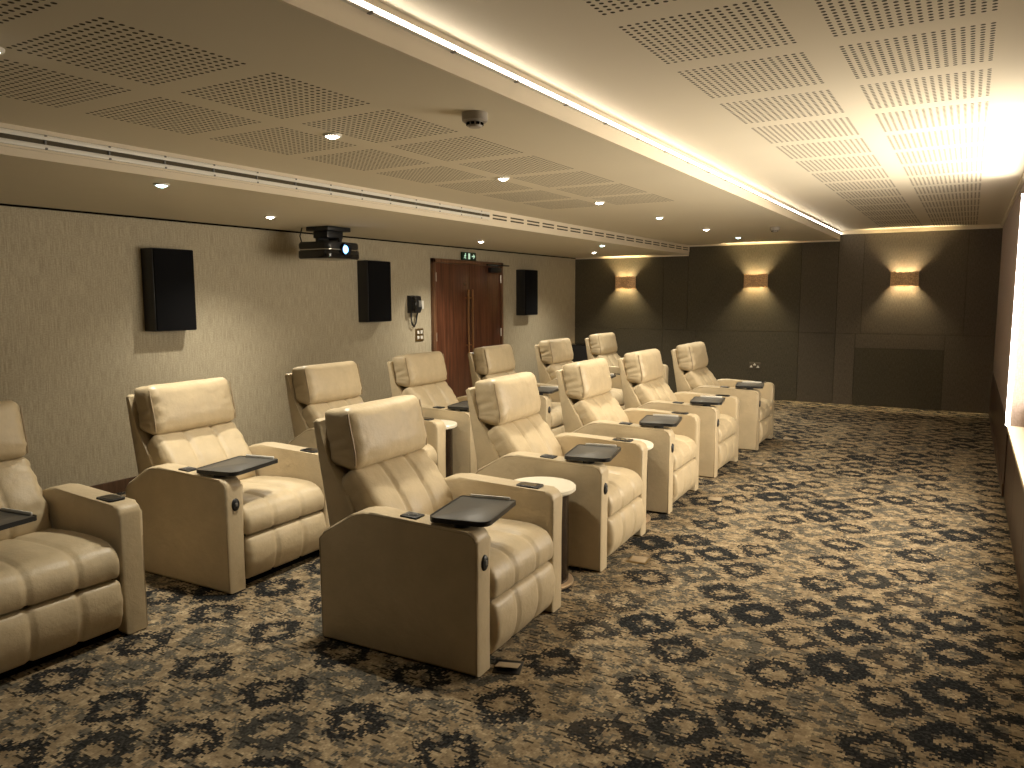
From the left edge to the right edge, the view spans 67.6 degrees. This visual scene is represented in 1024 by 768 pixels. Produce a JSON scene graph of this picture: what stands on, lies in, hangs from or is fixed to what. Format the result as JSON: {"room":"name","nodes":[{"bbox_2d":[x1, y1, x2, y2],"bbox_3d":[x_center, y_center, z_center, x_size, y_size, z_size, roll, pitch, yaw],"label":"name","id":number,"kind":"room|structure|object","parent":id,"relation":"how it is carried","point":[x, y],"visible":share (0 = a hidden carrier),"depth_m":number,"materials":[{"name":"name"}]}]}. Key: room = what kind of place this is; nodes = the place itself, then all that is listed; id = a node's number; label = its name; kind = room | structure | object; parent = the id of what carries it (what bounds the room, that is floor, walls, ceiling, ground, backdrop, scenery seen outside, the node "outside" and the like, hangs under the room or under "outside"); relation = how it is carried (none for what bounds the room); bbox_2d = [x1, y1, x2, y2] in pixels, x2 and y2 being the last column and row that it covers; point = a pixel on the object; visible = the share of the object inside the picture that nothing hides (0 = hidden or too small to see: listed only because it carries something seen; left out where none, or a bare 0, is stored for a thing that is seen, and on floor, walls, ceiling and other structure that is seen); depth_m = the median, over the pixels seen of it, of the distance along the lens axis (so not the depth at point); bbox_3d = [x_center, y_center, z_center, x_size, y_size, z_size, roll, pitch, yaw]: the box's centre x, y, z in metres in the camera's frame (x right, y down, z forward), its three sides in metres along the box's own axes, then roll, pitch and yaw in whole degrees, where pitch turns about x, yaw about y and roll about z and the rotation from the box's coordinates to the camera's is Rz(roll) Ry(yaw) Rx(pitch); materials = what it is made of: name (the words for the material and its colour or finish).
{"room":"private cinema room","nodes":[
{"label":"private cinema room","id":0,"kind":"room"},
{"bbox_2d":[0,206,574,490],"bbox_3d":[-2.397,-0.542,7.370,0.100,2.680,13.630,4,8,31],"label":"wall","id":1,"kind":"structure","parent":0,"point":[75,343],"depth_m":6.59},
{"bbox_2d":[140,248,196,331],"bbox_3d":[-2.839,-0.779,6.339,0.163,0.672,0.380,4,8,31],"label":"wall speaker","id":2,"kind":"object","parent":1,"relation":"attached to","point":[168,284],"visible":1,"depth_m":6.24,"materials":[{"name":"black plastic"}]},
{"bbox_2d":[89,443,287,493],"bbox_3d":[-3.395,0.866,5.723,0.018,0.100,9.320,4,8,31],"label":"baseboard","id":3,"kind":"structure","parent":1,"relation":"attached to","point":[117,486],"depth_m":6.09,"materials":[{"name":"brown wood"}]},
{"bbox_2d":[0,203,575,258],"bbox_3d":[-2.351,-1.466,7.236,0.012,0.014,13.430,4,8,31],"label":"trim","id":4,"kind":"structure","parent":1,"relation":"attached to","point":[1,204],"depth_m":6.74,"materials":[{"name":"white paint"}]},
{"bbox_2d":[357,260,391,321],"bbox_3d":[-1.529,-1.031,8.523,0.163,0.672,0.380,4,8,31],"label":"wall speaker","id":5,"kind":"object","parent":1,"relation":"attached to","point":[374,277],"visible":1,"depth_m":8.41,"materials":[{"name":"black plastic"}]},
{"bbox_2d":[368,261,391,321],"bbox_3d":[-1.464,-1.027,8.485,0.013,0.660,0.368,4,8,31],"label":"grille","id":6,"kind":"object","parent":5,"relation":"attached to","point":[379,272],"depth_m":8.47,"materials":[{"name":"black fabric"}]},
{"bbox_2d":[407,295,421,326],"bbox_3d":[-1.150,-0.874,9.214,0.128,0.385,0.200,4,8,31],"label":"wall phone","id":7,"kind":"object","parent":1,"relation":"attached to","point":[414,303],"visible":1,"depth_m":9.15,"materials":[{"name":"black plastic"}]},
{"bbox_2d":[415,328,423,340],"bbox_3d":[-1.134,-0.603,9.382,0.015,0.155,0.156,4,8,31],"label":"light switch","id":8,"kind":"object","parent":1,"relation":"attached to","point":[418,332],"visible":1,"depth_m":9.38,"materials":[{"name":"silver metal"}]},
{"bbox_2d":[461,252,475,260],"bbox_3d":[-0.578,-1.698,10.168,0.024,0.105,0.330,4,8,31],"label":"exit sign","id":9,"kind":"object","parent":1,"relation":"attached to","point":[464,255],"visible":1,"depth_m":10.14,"materials":[{"name":"green plastic"}]},
{"bbox_2d":[430,258,508,397],"bbox_3d":[-0.486,-0.637,10.320,0.169,2.030,1.780,4,8,31],"label":"door","id":10,"kind":"structure","parent":1,"relation":"in","point":[467,300],"depth_m":10.14,"materials":[{"name":"brown wood"}]},
{"bbox_2d":[516,269,537,314],"bbox_3d":[0.228,-1.369,11.450,0.163,0.672,0.380,4,8,31],"label":"wall speaker","id":11,"kind":"object","parent":1,"relation":"attached to","point":[526,280],"visible":1,"depth_m":11.32,"materials":[{"name":"black plastic"}]},
{"bbox_2d":[525,270,537,314],"bbox_3d":[0.292,-1.365,11.412,0.013,0.660,0.368,4,8,31],"label":"grille","id":12,"kind":"object","parent":11,"relation":"attached to","point":[531,276],"depth_m":11.40,"materials":[{"name":"black fabric"}]},
{"bbox_2d":[0,154,687,257],"bbox_3d":[-1.512,-1.617,6.715,1.967,0.400,13.430,4,8,31],"label":"ceiling","id":13,"kind":"structure","parent":0,"point":[23,181],"depth_m":5.63,"materials":[{"name":"paint"}]},
{"bbox_2d":[298,226,358,260],"bbox_3d":[-1.740,-1.321,7.184,0.502,0.296,0.456,4,8,31],"label":"ceiling projector","id":14,"kind":"object","parent":13,"relation":"attached to","point":[328,245],"visible":1,"depth_m":7.04,"materials":[{"name":"black plastic"}]},
{"bbox_2d":[0,0,838,244],"bbox_3d":[0.269,-1.592,5.649,2.181,0.300,13.430,4,8,31],"label":"ceiling","id":15,"kind":"structure","parent":0,"point":[259,84],"depth_m":3.34,"materials":[{"name":"white paint"}]},
{"bbox_2d":[462,110,487,128],"bbox_3d":[-0.161,-1.143,3.316,0.112,0.062,0.112,4,8,31],"label":"smoke detector","id":16,"kind":"object","parent":15,"relation":"attached to","point":[473,119],"visible":1,"depth_m":3.28,"materials":[{"name":"plastic"}]},
{"bbox_2d":[0,400,1023,767],"bbox_3d":[0.333,0.927,5.902,6.447,0.080,13.630,4,8,31],"label":"floor","id":17,"kind":"structure","parent":0,"point":[850,597],"depth_m":3.31,"materials":[{"name":"carpet"}]},
{"bbox_2d":[0,400,147,679],"bbox_3d":[-2.329,0.645,3.438,0.981,1.051,0.841,4,8,31],"label":"recliner chair","id":18,"kind":"object","parent":17,"relation":"on","point":[72,569],"visible":1,"depth_m":3.42,"materials":[{"name":"beige leather"}]},
{"bbox_2d":[0,507,36,530],"bbox_3d":[-2.167,0.572,3.068,0.309,0.048,0.397,4,8,31],"label":"tray","id":19,"kind":"object","parent":18,"relation":"on","point":[9,518],"depth_m":3.16,"materials":[{"name":"black plastic"}]},
{"bbox_2d":[0,457,50,540],"bbox_3d":[-2.510,0.572,3.544,0.286,0.372,0.603,4,8,31],"label":"cushion","id":20,"kind":"object","parent":18,"relation":"on","point":[20,489],"depth_m":3.67,"materials":[{"name":"beige leather"}]},
{"bbox_2d":[0,528,119,614],"bbox_3d":[-2.184,0.805,3.368,0.615,0.176,0.599,4,8,31],"label":"seat cushion","id":21,"kind":"object","parent":18,"relation":"on","point":[40,568],"depth_m":3.31,"materials":[{"name":"beige leather"}]},
{"bbox_2d":[125,377,329,593],"bbox_3d":[-1.674,0.520,4.520,0.981,1.051,0.841,3,7,29],"label":"recliner chair","id":22,"kind":"object","parent":17,"relation":"on","point":[222,513],"visible":0.97,"depth_m":4.29,"materials":[{"name":"beige leather"}]},
{"bbox_2d":[147,421,255,479],"bbox_3d":[-1.861,0.448,4.617,0.286,0.372,0.603,3,7,29],"label":"cushion","id":23,"kind":"object","parent":22,"relation":"on","point":[202,444],"depth_m":4.54,"materials":[{"name":"beige leather"}]},
{"bbox_2d":[232,498,239,510],"bbox_3d":[-1.442,0.631,3.992,0.010,0.070,0.052,3,7,29],"label":"switch","id":24,"kind":"object","parent":22,"relation":"attached to","point":[235,501],"depth_m":3.98,"materials":[{"name":"black plastic"}]},
{"bbox_2d":[196,454,277,477],"bbox_3d":[-1.494,0.446,4.158,0.323,0.048,0.405,4,8,31],"label":"tray","id":25,"kind":"object","parent":22,"relation":"on","point":[233,467],"depth_m":4.10,"materials":[{"name":"black plastic"}]},
{"bbox_2d":[240,476,323,534],"bbox_3d":[-1.525,0.679,4.457,0.615,0.176,0.599,3,7,29],"label":"seat cushion","id":26,"kind":"object","parent":22,"relation":"on","point":[269,504],"depth_m":4.35,"materials":[{"name":"beige leather"}]},
{"bbox_2d":[285,361,445,477],"bbox_3d":[-1.115,0.381,5.732,0.981,1.051,0.841,4,8,30],"label":"recliner chair","id":27,"kind":"object","parent":17,"relation":"on","point":[312,390],"visible":0.35,"depth_m":5.69,"materials":[{"name":"beige leather"}]},
{"bbox_2d":[302,396,363,428],"bbox_3d":[-1.300,0.308,5.833,0.286,0.372,0.603,4,8,30],"label":"cushion","id":28,"kind":"object","parent":27,"relation":"on","point":[312,410],"depth_m":5.64,"materials":[{"name":"beige leather"}]},
{"bbox_2d":[422,443,436,463],"bbox_3d":[-0.968,0.540,5.667,0.615,0.176,0.599,4,8,30],"label":"seat cushion","id":29,"kind":"object","parent":27,"relation":"on","point":[431,448],"depth_m":5.73,"materials":[{"name":"beige leather"}]},
{"bbox_2d":[387,351,477,474],"bbox_3d":[-0.531,0.256,6.812,0.981,1.051,0.841,4,7,30],"label":"recliner chair","id":30,"kind":"object","parent":17,"relation":"on","point":[423,375],"visible":0.48,"depth_m":6.68,"materials":[{"name":"beige leather"}]},
{"bbox_2d":[402,381,458,407],"bbox_3d":[-0.717,0.184,6.912,0.286,0.372,0.603,4,7,30],"label":"cushion","id":31,"kind":"object","parent":30,"relation":"on","point":[433,393],"depth_m":6.84,"materials":[{"name":"beige leather"}]},
{"bbox_2d":[448,401,468,410],"bbox_3d":[-0.357,0.182,6.448,0.318,0.048,0.403,4,8,31],"label":"tray","id":32,"kind":"object","parent":30,"relation":"on","point":[463,405],"depth_m":6.32,"materials":[{"name":"black plastic"}]},
{"bbox_2d":[313,395,562,676],"bbox_3d":[-0.352,0.618,3.632,0.981,1.051,0.841,3,7,28],"label":"recliner chair","id":33,"kind":"object","parent":17,"relation":"on","point":[417,563],"visible":1,"depth_m":3.38,"materials":[{"name":"beige leather"}]},
{"bbox_2d":[342,449,452,514],"bbox_3d":[-0.541,0.546,3.726,0.286,0.372,0.603,3,7,28],"label":"cushion","id":34,"kind":"object","parent":33,"relation":"on","point":[410,480],"depth_m":3.64,"materials":[{"name":"beige leather"}]},
{"bbox_2d":[430,494,515,527],"bbox_3d":[-0.166,0.543,3.275,0.328,0.048,0.408,4,8,31],"label":"tray","id":35,"kind":"object","parent":33,"relation":"on","point":[474,510],"depth_m":3.23,"materials":[{"name":"black plastic"}]},
{"bbox_2d":[481,555,487,570],"bbox_3d":[-0.110,0.728,3.109,0.010,0.070,0.052,3,7,28],"label":"switch","id":36,"kind":"object","parent":33,"relation":"attached to","point":[484,558],"depth_m":3.10,"materials":[{"name":"black plastic"}]},
{"bbox_2d":[484,518,552,598],"bbox_3d":[-0.201,0.776,3.573,0.615,0.176,0.599,3,7,28],"label":"seat cushion","id":37,"kind":"object","parent":33,"relation":"on","point":[521,549],"depth_m":3.48,"materials":[{"name":"beige leather"}]},
{"bbox_2d":[439,419,456,476],"bbox_3d":[-0.629,0.584,6.193,0.374,0.541,0.374,4,8,31],"label":"side table","id":38,"kind":"object","parent":17,"relation":"on","point":[449,424],"visible":0.22,"depth_m":6.12,"materials":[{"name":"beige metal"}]},
{"bbox_2d":[492,659,523,674],"bbox_3d":[-0.016,1.182,3.217,0.116,0.026,0.116,1,7,11],"label":"socket","id":39,"kind":"object","parent":17,"relation":"on","point":[512,667],"visible":1,"depth_m":3.20,"materials":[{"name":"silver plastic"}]},
{"bbox_2d":[468,344,564,434],"bbox_3d":[0.121,0.137,7.840,0.981,1.051,0.841,3,7,28],"label":"recliner chair","id":40,"kind":"object","parent":17,"relation":"on","point":[486,362],"visible":0.41,"depth_m":7.72,"materials":[{"name":"beige leather"}]},
{"bbox_2d":[481,370,515,379],"bbox_3d":[-0.067,0.065,7.935,0.286,0.372,0.603,3,7,28],"label":"cushion","id":41,"kind":"object","parent":40,"relation":"on","point":[484,374],"depth_m":7.79,"materials":[{"name":"beige leather"}]},
{"bbox_2d":[538,386,558,394],"bbox_3d":[0.304,0.062,7.481,0.325,0.048,0.406,4,8,31],"label":"tray","id":42,"kind":"object","parent":40,"relation":"on","point":[543,390],"depth_m":7.47,"materials":[{"name":"black plastic"}]},
{"bbox_2d":[551,402,563,427],"bbox_3d":[0.271,0.296,7.779,0.615,0.176,0.599,3,7,28],"label":"seat cushion","id":43,"kind":"object","parent":40,"relation":"on","point":[556,411],"depth_m":7.52,"materials":[{"name":"beige leather"}]},
{"bbox_2d":[515,477,575,589],"bbox_3d":[0.160,0.812,4.170,0.374,0.541,0.374,4,8,31],"label":"side table","id":44,"kind":"object","parent":17,"relation":"on","point":[566,487],"visible":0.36,"depth_m":4.11,"materials":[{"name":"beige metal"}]},
{"bbox_2d":[466,372,647,570],"bbox_3d":[0.284,0.480,4.828,0.981,1.051,0.841,3,7,27],"label":"recliner chair","id":45,"kind":"object","parent":17,"relation":"on","point":[607,506],"visible":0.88,"depth_m":4.67,"materials":[{"name":"beige leather"}]},
{"bbox_2d":[488,413,562,456],"bbox_3d":[0.095,0.408,4.921,0.286,0.372,0.603,3,7,27],"label":"cushion","id":46,"kind":"object","parent":45,"relation":"on","point":[529,432],"depth_m":4.81,"materials":[{"name":"beige leather"}]},
{"bbox_2d":[564,443,620,463],"bbox_3d":[0.472,0.405,4.471,0.329,0.048,0.408,4,8,31],"label":"tray","id":47,"kind":"object","parent":45,"relation":"on","point":[590,453],"depth_m":4.41,"materials":[{"name":"black plastic"}]},
{"bbox_2d":[607,466,642,516],"bbox_3d":[0.435,0.638,4.769,0.615,0.176,0.599,3,7,27],"label":"seat cushion","id":48,"kind":"object","parent":45,"relation":"on","point":[625,483],"depth_m":4.67,"materials":[{"name":"beige leather"}]},
{"bbox_2d":[534,338,624,409],"bbox_3d":[0.835,-0.005,9.069,0.981,1.051,0.841,3,7,29],"label":"recliner chair","id":49,"kind":"object","parent":17,"relation":"on","point":[552,355],"visible":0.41,"depth_m":8.98,"materials":[{"name":"beige leather"}]},
{"bbox_2d":[546,361,572,379],"bbox_3d":[0.648,-0.077,9.168,0.286,0.372,0.603,3,7,29],"label":"cushion","id":50,"kind":"object","parent":49,"relation":"on","point":[551,366],"depth_m":8.94,"materials":[{"name":"beige leather"}]},
{"bbox_2d":[609,388,623,404],"bbox_3d":[0.983,0.154,9.005,0.615,0.176,0.599,3,7,29],"label":"seat cushion","id":51,"kind":"object","parent":49,"relation":"on","point":[617,393],"depth_m":8.91,"materials":[{"name":"beige leather"}]},
{"bbox_2d":[571,343,587,361],"bbox_3d":[1.151,-0.288,12.777,0.450,0.772,0.490,4,8,31],"label":"speaker","id":52,"kind":"object","parent":17,"relation":"on","point":[579,349],"visible":0.13,"depth_m":12.51,"materials":[{"name":"black plastic"}]},
{"bbox_2d":[585,332,668,383],"bbox_3d":[1.560,-0.165,10.453,0.981,1.051,0.841,4,8,30],"label":"recliner chair","id":53,"kind":"object","parent":17,"relation":"on","point":[602,345],"visible":0.31,"depth_m":10.38,"materials":[{"name":"beige leather"}]},
{"bbox_2d":[596,352,620,365],"bbox_3d":[1.376,-0.237,10.555,0.286,0.372,0.603,4,8,30],"label":"cushion","id":54,"kind":"object","parent":53,"relation":"on","point":[612,358],"depth_m":10.46,"materials":[{"name":"beige leather"}]},
{"bbox_2d":[556,358,700,512],"bbox_3d":[0.908,0.347,5.979,0.981,1.051,0.841,3,7,28],"label":"recliner chair","id":55,"kind":"object","parent":17,"relation":"on","point":[588,406],"visible":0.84,"depth_m":5.82,"materials":[{"name":"beige leather"}]},
{"bbox_2d":[574,392,628,424],"bbox_3d":[0.720,0.275,6.074,0.286,0.372,0.603,3,7,28],"label":"cushion","id":56,"kind":"object","parent":55,"relation":"on","point":[600,405],"depth_m":5.92,"materials":[{"name":"beige leather"}]},
{"bbox_2d":[639,414,681,427],"bbox_3d":[1.092,0.272,5.620,0.326,0.048,0.407,4,8,31],"label":"tray","id":57,"kind":"object","parent":55,"relation":"on","point":[655,420],"depth_m":5.54,"materials":[{"name":"black plastic"}]},
{"bbox_2d":[673,434,696,470],"bbox_3d":[1.058,0.506,5.918,0.615,0.176,0.599,3,7,28],"label":"seat cushion","id":58,"kind":"object","parent":55,"relation":"on","point":[685,445],"depth_m":5.82,"materials":[{"name":"beige leather"}]},
{"bbox_2d":[626,555,650,564],"bbox_3d":[0.749,1.039,4.522,0.116,0.007,0.116,3,7,25],"label":"socket","id":59,"kind":"object","parent":17,"relation":"on","point":[633,559],"visible":1,"depth_m":4.51,"materials":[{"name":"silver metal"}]},
{"bbox_2d":[628,438,652,522],"bbox_3d":[0.794,0.677,5.344,0.374,0.541,0.374,4,8,31],"label":"side table","id":60,"kind":"object","parent":17,"relation":"on","point":[649,444],"visible":0.17,"depth_m":5.30,"materials":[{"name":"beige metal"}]},
{"bbox_2d":[618,349,739,477],"bbox_3d":[1.539,0.222,7.062,0.981,1.051,0.841,4,7,30],"label":"recliner chair","id":61,"kind":"object","parent":17,"relation":"on","point":[641,372],"visible":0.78,"depth_m":6.92,"materials":[{"name":"beige leather"}]},
{"bbox_2d":[633,378,677,404],"bbox_3d":[1.355,0.150,7.162,0.286,0.372,0.603,4,8,30],"label":"cushion","id":62,"kind":"object","parent":61,"relation":"on","point":[650,389],"depth_m":6.98,"materials":[{"name":"beige leather"}]},
{"bbox_2d":[690,395,724,405],"bbox_3d":[1.712,0.148,6.697,0.317,0.048,0.402,4,8,31],"label":"tray","id":63,"kind":"object","parent":61,"relation":"on","point":[701,400],"depth_m":6.65,"materials":[{"name":"black plastic"}]},
{"bbox_2d":[718,414,736,442],"bbox_3d":[1.687,0.381,6.996,0.615,0.176,0.599,4,8,30],"label":"seat cushion","id":64,"kind":"object","parent":61,"relation":"on","point":[727,431],"depth_m":6.88,"materials":[{"name":"beige leather"}]},
{"bbox_2d":[671,341,774,449],"bbox_3d":[2.265,0.089,8.212,0.981,1.051,0.841,4,7,29],"label":"recliner chair","id":65,"kind":"object","parent":17,"relation":"on","point":[690,360],"visible":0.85,"depth_m":8.05,"materials":[{"name":"beige leather"}]},
{"bbox_2d":[684,367,719,389],"bbox_3d":[2.079,0.017,8.311,0.286,0.372,0.603,4,7,29],"label":"cushion","id":66,"kind":"object","parent":65,"relation":"on","point":[694,377],"depth_m":8.10,"materials":[{"name":"beige leather"}]},
{"bbox_2d":[735,381,763,389],"bbox_3d":[2.441,0.015,7.848,0.320,0.048,0.404,4,8,31],"label":"tray","id":67,"kind":"object","parent":65,"relation":"on","point":[745,385],"depth_m":7.76,"materials":[{"name":"black plastic"}]},
{"bbox_2d":[760,398,772,420],"bbox_3d":[2.413,0.248,8.148,0.615,0.176,0.599,4,7,29],"label":"seat cushion","id":68,"kind":"object","parent":65,"relation":"on","point":[766,408],"depth_m":8.04,"materials":[{"name":"beige leather"}]},
{"bbox_2d":[1010,461,1023,585],"bbox_3d":[3.002,0.773,4.499,0.050,0.530,1.072,4,8,31],"label":"trim","id":69,"kind":"structure","parent":17,"relation":"on","point":[1017,513],"depth_m":4.45,"materials":[{"name":"brown wood"}]},
{"bbox_2d":[1019,524,1023,616],"bbox_3d":[2.449,0.879,3.578,0.050,0.530,1.072,4,8,31],"label":"trim","id":70,"kind":"structure","parent":17,"relation":"on","point":[1021,578],"depth_m":3.94,"materials":[{"name":"brown wood"}]},
{"bbox_2d":[377,0,1023,230],"bbox_3d":[2.091,-1.585,4.557,2.437,0.280,13.430,4,8,31],"label":"ceiling","id":71,"kind":"structure","parent":0,"point":[850,115],"depth_m":3.26,"materials":[{"name":"white paint"}]},
{"bbox_2d":[608,231,969,400],"bbox_3d":[3.836,-1.104,11.493,6.547,2.830,0.100,4,8,31],"label":"wall","id":72,"kind":"structure","parent":0,"point":[969,231],"depth_m":10.84,"materials":[{"name":"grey fabric"}]},
{"bbox_2d":[0,122,688,254],"bbox_3d":[-0.664,-1.433,6.227,0.006,0.141,13.430,4,8,31],"label":"trim","id":73,"kind":"structure","parent":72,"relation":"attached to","point":[4,150],"depth_m":4.71,"materials":[{"name":"beige paint"}]},
{"bbox_2d":[0,125,489,220],"bbox_3d":[-2.123,-1.163,3.776,0.019,0.090,7.500,4,8,31],"label":"diffuser","id":74,"kind":"object","parent":73,"relation":"attached to","point":[13,137],"visible":1,"depth_m":4.37,"materials":[{"name":"white metal"}]},
{"bbox_2d":[277,0,839,239],"bbox_3d":[1.211,-1.442,5.101,0.012,0.122,13.430,4,8,31],"label":"cove light","id":75,"kind":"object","parent":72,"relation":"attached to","point":[339,13],"depth_m":3.00,"materials":[{"name":"beige paint"}]},
{"bbox_2d":[489,211,689,251],"bbox_3d":[1.281,-1.819,9.457,0.010,0.090,5.810,4,8,31],"label":"air vent","id":76,"kind":"object","parent":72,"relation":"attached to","point":[494,216],"visible":1,"depth_m":8.51,"materials":[{"name":"white metal"}]},
{"bbox_2d":[341,0,841,234],"bbox_3d":[1.879,-1.588,6.186,0.020,0.027,10.806,4,8,31],"label":"led strip","id":77,"kind":"object","parent":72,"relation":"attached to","point":[370,9],"visible":1,"depth_m":3.12,"materials":[{"name":"white plastic"}]},
{"bbox_2d":[575,328,661,358],"bbox_3d":[1.751,-0.412,12.755,1.560,1.020,0.018,4,8,31],"label":"trim","id":78,"kind":"structure","parent":72,"relation":"attached to","point":[628,340],"depth_m":12.59,"materials":[{"name":"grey fabric"}]},
{"bbox_2d":[575,257,663,328],"bbox_3d":[1.749,-1.496,12.631,1.560,1.154,0.018,4,8,31],"label":"trim","id":79,"kind":"structure","parent":72,"relation":"attached to","point":[598,304],"depth_m":12.63,"materials":[{"name":"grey fabric"}]},
{"bbox_2d":[615,276,635,288],"bbox_3d":[1.840,-1.657,12.483,0.345,0.211,0.110,4,8,31],"label":"wall sconce","id":80,"kind":"object","parent":72,"relation":"attached to","point":[627,282],"visible":1,"depth_m":12.43,"materials":[{"name":"gold metal"}]},
{"bbox_2d":[576,255,688,258],"bbox_3d":[1.924,-2.068,12.453,1.955,0.022,0.030,4,8,31],"label":"trim","id":81,"kind":"structure","parent":72,"relation":"attached to","point":[657,255],"depth_m":12.42,"materials":[{"name":"beige paint"}]},
{"bbox_2d":[663,256,688,329],"bbox_3d":[2.594,-1.441,12.130,0.400,1.154,0.018,4,8,31],"label":"trim","id":82,"kind":"structure","parent":72,"relation":"attached to","point":[675,282],"depth_m":12.12,"materials":[{"name":"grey fabric"}]},
{"bbox_2d":[662,330,695,392],"bbox_3d":[2.659,-0.353,12.217,0.546,1.020,0.018,4,8,31],"label":"wall panel","id":83,"kind":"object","parent":72,"relation":"attached to","point":[671,339],"depth_m":12.26,"materials":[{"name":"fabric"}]},
{"bbox_2d":[687,243,801,331],"bbox_3d":[3.491,-1.453,11.590,1.682,1.295,0.018,4,8,31],"label":"wall panel","id":84,"kind":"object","parent":72,"relation":"attached to","point":[718,299],"depth_m":11.57,"materials":[{"name":"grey fabric"}]},
{"bbox_2d":[696,330,798,400],"bbox_3d":[3.557,-0.294,11.685,1.536,1.020,0.018,4,8,31],"label":"wall panel","id":85,"kind":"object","parent":72,"relation":"attached to","point":[729,353],"depth_m":11.57,"materials":[{"name":"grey fabric"}]},
{"bbox_2d":[744,274,767,287],"bbox_3d":[3.634,-1.540,11.420,0.345,0.212,0.110,4,8,31],"label":"wall sconce","id":86,"kind":"object","parent":72,"relation":"attached to","point":[761,280],"visible":1,"depth_m":11.37,"materials":[{"name":"gold metal"}]},
{"bbox_2d":[689,240,839,246],"bbox_3d":[3.705,-2.092,11.381,2.193,0.022,0.030,4,8,31],"label":"trim","id":87,"kind":"structure","parent":72,"relation":"attached to","point":[819,240],"depth_m":11.32,"materials":[{"name":"beige paint"}]},
{"bbox_2d":[796,332,834,403],"bbox_3d":[4.433,-0.238,11.166,0.496,1.020,0.018,4,8,31],"label":"wall panel","id":88,"kind":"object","parent":72,"relation":"attached to","point":[815,372],"depth_m":11.15,"materials":[{"name":"brown fabric"}]},
{"bbox_2d":[799,241,838,332],"bbox_3d":[4.430,-1.392,11.034,0.496,1.295,0.018,4,8,31],"label":"wall panel","id":89,"kind":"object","parent":72,"relation":"attached to","point":[820,260],"depth_m":11.02,"materials":[{"name":"brown fabric"}]},
{"bbox_2d":[832,333,854,404],"bbox_3d":[4.762,-0.216,10.971,0.261,1.020,0.018,4,8,31],"label":"wall panel","id":90,"kind":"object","parent":72,"relation":"attached to","point":[844,342],"depth_m":10.96,"materials":[{"name":"brown fabric"}]},
{"bbox_2d":[836,234,864,332],"bbox_3d":[4.787,-1.415,10.818,0.326,1.389,0.018,4,8,31],"label":"wall panel","id":91,"kind":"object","parent":72,"relation":"attached to","point":[852,246],"depth_m":10.81,"materials":[{"name":"brown fabric"}]},
{"bbox_2d":[852,348,943,409],"bbox_3d":[5.353,-0.076,10.633,1.106,0.816,0.018,4,8,31],"label":"wall panel","id":92,"kind":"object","parent":72,"relation":"attached to","point":[896,378],"depth_m":10.61,"materials":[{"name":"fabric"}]},
{"bbox_2d":[855,334,944,349],"bbox_3d":[5.351,-0.585,10.575,1.106,0.200,0.018,4,8,31],"label":"trim","id":93,"kind":"structure","parent":72,"relation":"attached to","point":[885,341],"depth_m":10.56,"materials":[{"name":"brown fabric"}]},
{"bbox_2d":[890,271,918,286],"bbox_3d":[5.342,-1.430,10.408,0.345,0.211,0.110,4,8,31],"label":"wall sconce","id":94,"kind":"object","parent":72,"relation":"attached to","point":[908,278],"visible":1,"depth_m":10.36,"materials":[{"name":"gold metal"}]},
{"bbox_2d":[861,229,969,334],"bbox_3d":[5.465,-1.371,10.415,1.246,1.389,0.018,4,8,31],"label":"wall panel","id":95,"kind":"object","parent":72,"relation":"attached to","point":[936,306],"depth_m":10.39,"materials":[{"name":"brown fabric"}]},
{"bbox_2d":[840,224,1002,234],"bbox_3d":[5.479,-2.084,10.318,1.937,0.050,0.030,4,8,31],"label":"trim","id":96,"kind":"structure","parent":72,"relation":"attached to","point":[991,225],"depth_m":10.27,"materials":[{"name":"beige paint"}]},
{"bbox_2d":[941,335,994,413],"bbox_3d":[6.075,-0.131,10.193,0.568,1.020,0.018,4,8,31],"label":"wall panel","id":97,"kind":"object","parent":72,"relation":"attached to","point":[968,360],"depth_m":10.18,"materials":[{"name":"brown fabric"}]},
{"bbox_2d":[963,228,1002,335],"bbox_3d":[6.160,-1.326,10.004,0.363,1.389,0.018,4,8,31],"label":"wall panel","id":98,"kind":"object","parent":72,"relation":"attached to","point":[984,254],"depth_m":9.99,"materials":[{"name":"brown fabric"}]},
{"bbox_2d":[993,182,1023,485],"bbox_3d":[5.219,-0.690,7.834,0.300,2.830,5.010,4,8,31],"label":"wall","id":99,"kind":"structure","parent":0,"point":[1010,235],"depth_m":6.83,"materials":[{"name":"fabric"}]},
{"bbox_2d":[989,406,1004,496],"bbox_3d":[5.056,0.584,8.009,0.016,0.100,4.890,4,8,31],"label":"baseboard","id":100,"kind":"structure","parent":99,"relation":"attached to","point":[1001,484],"depth_m":7.03,"materials":[{"name":"brown wood"}]},
{"bbox_2d":[990,372,1007,483],"bbox_3d":[5.057,0.306,7.976,0.010,0.460,4.890,4,8,31],"label":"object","id":101,"kind":"structure","parent":99,"relation":"attached to","point":[998,415],"depth_m":7.07,"materials":[{"name":"brown wood"}]},
{"bbox_2d":[1004,435,1014,531],"bbox_3d":[3.555,0.666,5.421,0.050,0.530,1.072,4,8,31],"label":"trim","id":102,"kind":"structure","parent":99,"relation":"attached to","point":[1010,460],"depth_m":5.37,"materials":[{"name":"brown wood"}]},
{"bbox_2d":[1001,172,1023,225],"bbox_3d":[5.045,-1.798,7.734,0.020,0.030,4.880,4,8,31],"label":"trim","id":103,"kind":"structure","parent":99,"relation":"attached to","point":[1020,184],"depth_m":7.00,"materials":[{"name":"paint"}]},
{"bbox_2d":[1005,194,1023,425],"bbox_3d":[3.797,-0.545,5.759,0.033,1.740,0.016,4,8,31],"label":"projection screen","id":104,"kind":"object","parent":99,"relation":"attached to","point":[1021,227],"visible":1,"depth_m":5.76,"materials":[{"name":"white fabric"}]},
{"bbox_2d":[1007,426,1023,490],"bbox_3d":[1.692,0.758,2.190,0.172,0.028,8.520,4,8,31],"label":"trim","id":105,"kind":"structure","parent":99,"relation":"attached to","point":[1016,434],"depth_m":5.09,"materials":[{"name":"beige paint"}]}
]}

